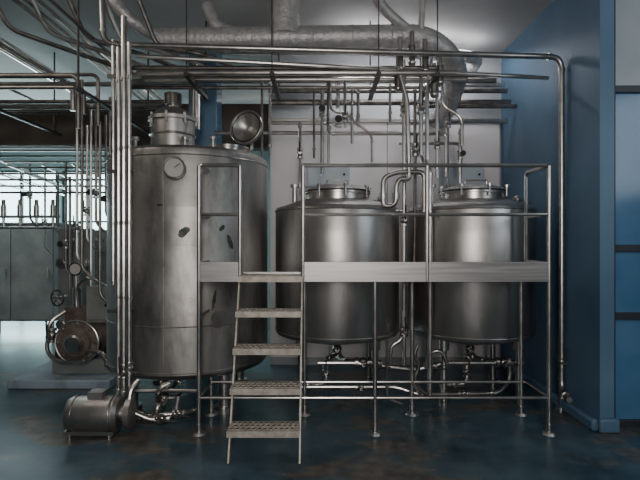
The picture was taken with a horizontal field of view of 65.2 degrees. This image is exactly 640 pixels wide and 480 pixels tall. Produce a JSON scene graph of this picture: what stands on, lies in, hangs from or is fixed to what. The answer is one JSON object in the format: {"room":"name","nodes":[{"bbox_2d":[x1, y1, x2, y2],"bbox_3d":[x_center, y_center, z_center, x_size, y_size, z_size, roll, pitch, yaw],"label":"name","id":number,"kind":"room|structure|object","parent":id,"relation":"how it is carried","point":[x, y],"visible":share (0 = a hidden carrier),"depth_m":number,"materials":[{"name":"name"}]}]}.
{"room":"processing plant","nodes":[
{"label":"processing plant","id":0,"kind":"room"},
{"bbox_2d":[0,151,269,307],"bbox_3d":[-4.000,-0.400,11.100,7.000,4.000,0.200,0,0,0],"label":"wall","id":1,"kind":"structure","parent":0,"point":[266,156],"depth_m":11.00,"materials":[{"name":"paint"}]},
{"bbox_2d":[0,170,58,222],"bbox_3d":[-6.525,-0.025,10.950,1.600,2.990,0.080,0,0,0],"label":"window","id":2,"kind":"structure","parent":1,"relation":"in","point":[11,199],"depth_m":10.97,"materials":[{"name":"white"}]},
{"bbox_2d":[62,170,106,229],"bbox_3d":[-5.075,-0.400,10.950,1.100,2.240,0.080,0,0,0],"label":"window","id":3,"kind":"structure","parent":1,"relation":"in","point":[104,218],"depth_m":10.97,"materials":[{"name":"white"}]},
{"bbox_2d":[0,0,553,103],"bbox_3d":[-1.500,-2.475,4.250,12.400,0.150,13.900,0,0,0],"label":"ceiling","id":4,"kind":"structure","parent":0,"point":[471,25],"depth_m":5.49,"materials":[{"name":"paint"}]},
{"bbox_2d":[107,0,481,127],"bbox_3d":[-0.039,-1.928,5.520,4.019,1.007,1.720,0,0,0],"label":"duct","id":5,"kind":"object","parent":4,"relation":"hanging from","point":[287,30],"visible":0.66,"depth_m":4.93,"materials":[{"name":"metal"}]},
{"bbox_2d":[115,0,516,176],"bbox_3d":[0.090,-1.550,5.445,4.380,1.699,1.570,0,0,0],"label":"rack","id":6,"kind":"object","parent":4,"relation":"attached to","point":[194,75],"visible":0.84,"depth_m":5.23,"materials":[{"name":"silver metal"}]},
{"bbox_2d":[260,76,465,194],"bbox_3d":[0.438,-1.125,5.292,2.150,1.250,0.538,0,0,-2],"label":"pipes","id":7,"kind":"object","parent":6,"relation":"attached to","point":[345,114],"visible":0.91,"depth_m":5.24,"materials":[{"name":"silver metal"}]},
{"bbox_2d":[0,317,639,479],"bbox_3d":[-1.500,1.650,4.250,12.400,0.100,13.900,0,0,0],"label":"floor","id":8,"kind":"structure","parent":0,"point":[459,439],"depth_m":4.05,"materials":[{"name":"blue concrete"}]},
{"bbox_2d":[0,222,73,332],"bbox_3d":[-4.925,0.660,8.329,1.390,1.880,0.782,0,0,0],"label":"tall cabinet","id":9,"kind":"object","parent":8,"relation":"on","point":[28,271],"visible":0.63,"depth_m":7.98,"materials":[{"name":"silver metal"}]},
{"bbox_2d":[8,361,115,388],"bbox_3d":[-2.800,1.550,5.850,1.100,0.100,1.000,0,0,0],"label":"plinth","id":10,"kind":"object","parent":8,"relation":"on","point":[41,377],"visible":0.5,"depth_m":5.37,"materials":[{"name":"paint"}]},
{"bbox_2d":[45,262,112,372],"bbox_3d":[-2.596,0.850,5.760,0.873,1.301,0.820,0,0,0],"label":"pump","id":11,"kind":"object","parent":10,"relation":"on","point":[80,344],"visible":0.81,"depth_m":5.52,"materials":[{"name":"metal"}]},
{"bbox_2d":[56,229,106,328],"bbox_3d":[-3.225,0.725,7.040,0.450,1.750,1.120,0,0,0],"label":"pipes","id":12,"kind":"object","parent":8,"relation":"on","point":[60,262],"visible":0.26,"depth_m":6.60,"materials":[{"name":"silver metal"}]},
{"bbox_2d":[0,0,231,319],"bbox_3d":[-3.292,-0.400,6.252,5.016,3.999,6.704,0,0,0],"label":"pipes","id":13,"kind":"object","parent":8,"relation":"on","point":[80,100],"visible":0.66,"depth_m":5.59,"materials":[{"name":"silver metal"}]},
{"bbox_2d":[62,379,196,438],"bbox_3d":[-1.544,1.381,4.138,1.054,0.437,0.326,0,0,-3],"label":"pump","id":14,"kind":"object","parent":8,"relation":"on","point":[96,413],"visible":1,"depth_m":4.03,"materials":[{"name":"silver metal"}]},
{"bbox_2d":[106,91,267,423],"bbox_3d":[-1.350,0.040,5.095,1.608,3.120,1.818,0,0,0],"label":"tank","id":15,"kind":"object","parent":8,"relation":"on","point":[164,179],"visible":0.86,"depth_m":4.46,"materials":[{"name":"silver metal"}]},
{"bbox_2d":[107,15,196,412],"bbox_3d":[-1.474,-0.199,4.368,0.851,3.501,0.307,0,0,0],"label":"pipes","id":16,"kind":"object","parent":15,"relation":"attached to","point":[122,80],"visible":0.81,"depth_m":4.34,"materials":[{"name":"silver metal"}]},
{"bbox_2d":[189,55,221,145],"bbox_3d":[-1.445,-0.400,6.325,0.390,4.000,0.390,0,0,0],"label":"concrete column","id":17,"kind":"structure","parent":8,"relation":"on","point":[210,110],"depth_m":6.15,"materials":[{"name":"paint"}]},
{"bbox_2d":[226,274,302,463],"bbox_3d":[-0.400,0.947,3.837,0.521,1.325,0.685,0,0,0],"label":"stairs","id":18,"kind":"structure","parent":8,"relation":"on","point":[236,429],"depth_m":3.73,"materials":[{"name":"metal"}]},
{"bbox_2d":[99,0,572,409],"bbox_3d":[0.181,-0.396,4.557,4.325,3.992,0.522,0,0,-5],"label":"pipe","id":19,"kind":"object","parent":8,"relation":"on","point":[562,352],"visible":0.97,"depth_m":4.70,"materials":[{"name":"silver metal"}]},
{"bbox_2d":[275,179,399,403],"bbox_3d":[0.180,0.490,5.300,1.315,2.220,1.315,0,0,-36],"label":"tank","id":20,"kind":"object","parent":8,"relation":"on","point":[338,313],"visible":0.85,"depth_m":4.74,"materials":[{"name":"silver metal"}]},
{"bbox_2d":[192,163,556,436],"bbox_3d":[0.445,0.484,4.350,3.002,2.231,0.578,0,0,0],"label":"access platform","id":21,"kind":"object","parent":8,"relation":"on","point":[528,270],"visible":0.95,"depth_m":4.11,"materials":[{"name":"silver metal"}]},
{"bbox_2d":[302,30,512,404],"bbox_3d":[0.813,-0.218,4.902,2.226,3.610,0.277,0,0,0],"label":"transfer pipework","id":22,"kind":"object","parent":8,"relation":"on","point":[399,80],"visible":0.88,"depth_m":4.88,"materials":[{"name":"silver metal"}]},
{"bbox_2d":[407,179,537,403],"bbox_3d":[1.590,0.490,5.300,1.315,2.220,1.315,0,0,36],"label":"tank","id":23,"kind":"object","parent":8,"relation":"on","point":[470,314],"visible":0.86,"depth_m":4.74,"materials":[{"name":"silver metal"}]},
{"bbox_2d":[268,55,502,364],"bbox_3d":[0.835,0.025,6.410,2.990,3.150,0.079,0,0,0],"label":"wall","id":24,"kind":"structure","parent":0,"point":[481,141],"depth_m":6.39,"materials":[{"name":"white paint"}]},
{"bbox_2d":[307,135,349,187],"bbox_3d":[0.102,-1.035,6.314,0.540,0.730,0.148,0,0,0],"label":"wall control box","id":25,"kind":"object","parent":24,"relation":"attached to","point":[314,177],"depth_m":6.26,"materials":[{"name":"grey metal"}]},
{"bbox_2d":[439,167,483,187],"bbox_3d":[1.791,-1.035,6.314,0.540,0.730,0.148,0,0,0],"label":"wall control box","id":26,"kind":"object","parent":24,"relation":"attached to","point":[467,172],"depth_m":6.26,"materials":[{"name":"grey metal"}]},
{"bbox_2d":[501,0,613,418],"bbox_3d":[2.400,-0.400,5.415,0.120,4.000,2.470,0,0,0],"label":"wall","id":27,"kind":"structure","parent":0,"point":[580,32],"depth_m":4.62,"materials":[{"name":"blue paint"}]},
{"bbox_2d":[503,366,619,432],"bbox_3d":[2.375,1.540,5.250,0.210,0.120,2.260,0,0,0],"label":"trim","id":28,"kind":"structure","parent":27,"relation":"attached to","point":[603,425],"depth_m":4.38,"materials":[{"name":"blue paint"}]},
{"bbox_3d":[-7.600,-0.400,4.250,0.200,4.000,13.900,0,0,0],"label":"wall","id":29,"kind":"structure","parent":0,"visible":0},
{"bbox_2d":[0,104,268,150],"bbox_3d":[-4.080,-1.510,6.725,6.840,0.580,0.250,0,0,0],"label":"ceiling beam","id":30,"kind":"structure","parent":29,"relation":"attached to","point":[12,131],"depth_m":6.60,"materials":[{"name":"black metal"}]},
{"bbox_3d":[4.600,-0.400,1.000,0.200,4.000,7.000,0,0,0],"label":"wall","id":31,"kind":"structure","parent":0,"visible":0},
{"bbox_2d":[614,0,639,426],"bbox_3d":[3.485,-0.400,4.305,2.030,4.000,0.090,0,0,0],"label":"window","id":32,"kind":"structure","parent":31,"relation":"in","point":[626,12],"depth_m":4.30,"materials":[{"name":"blue glass"}]}
]}

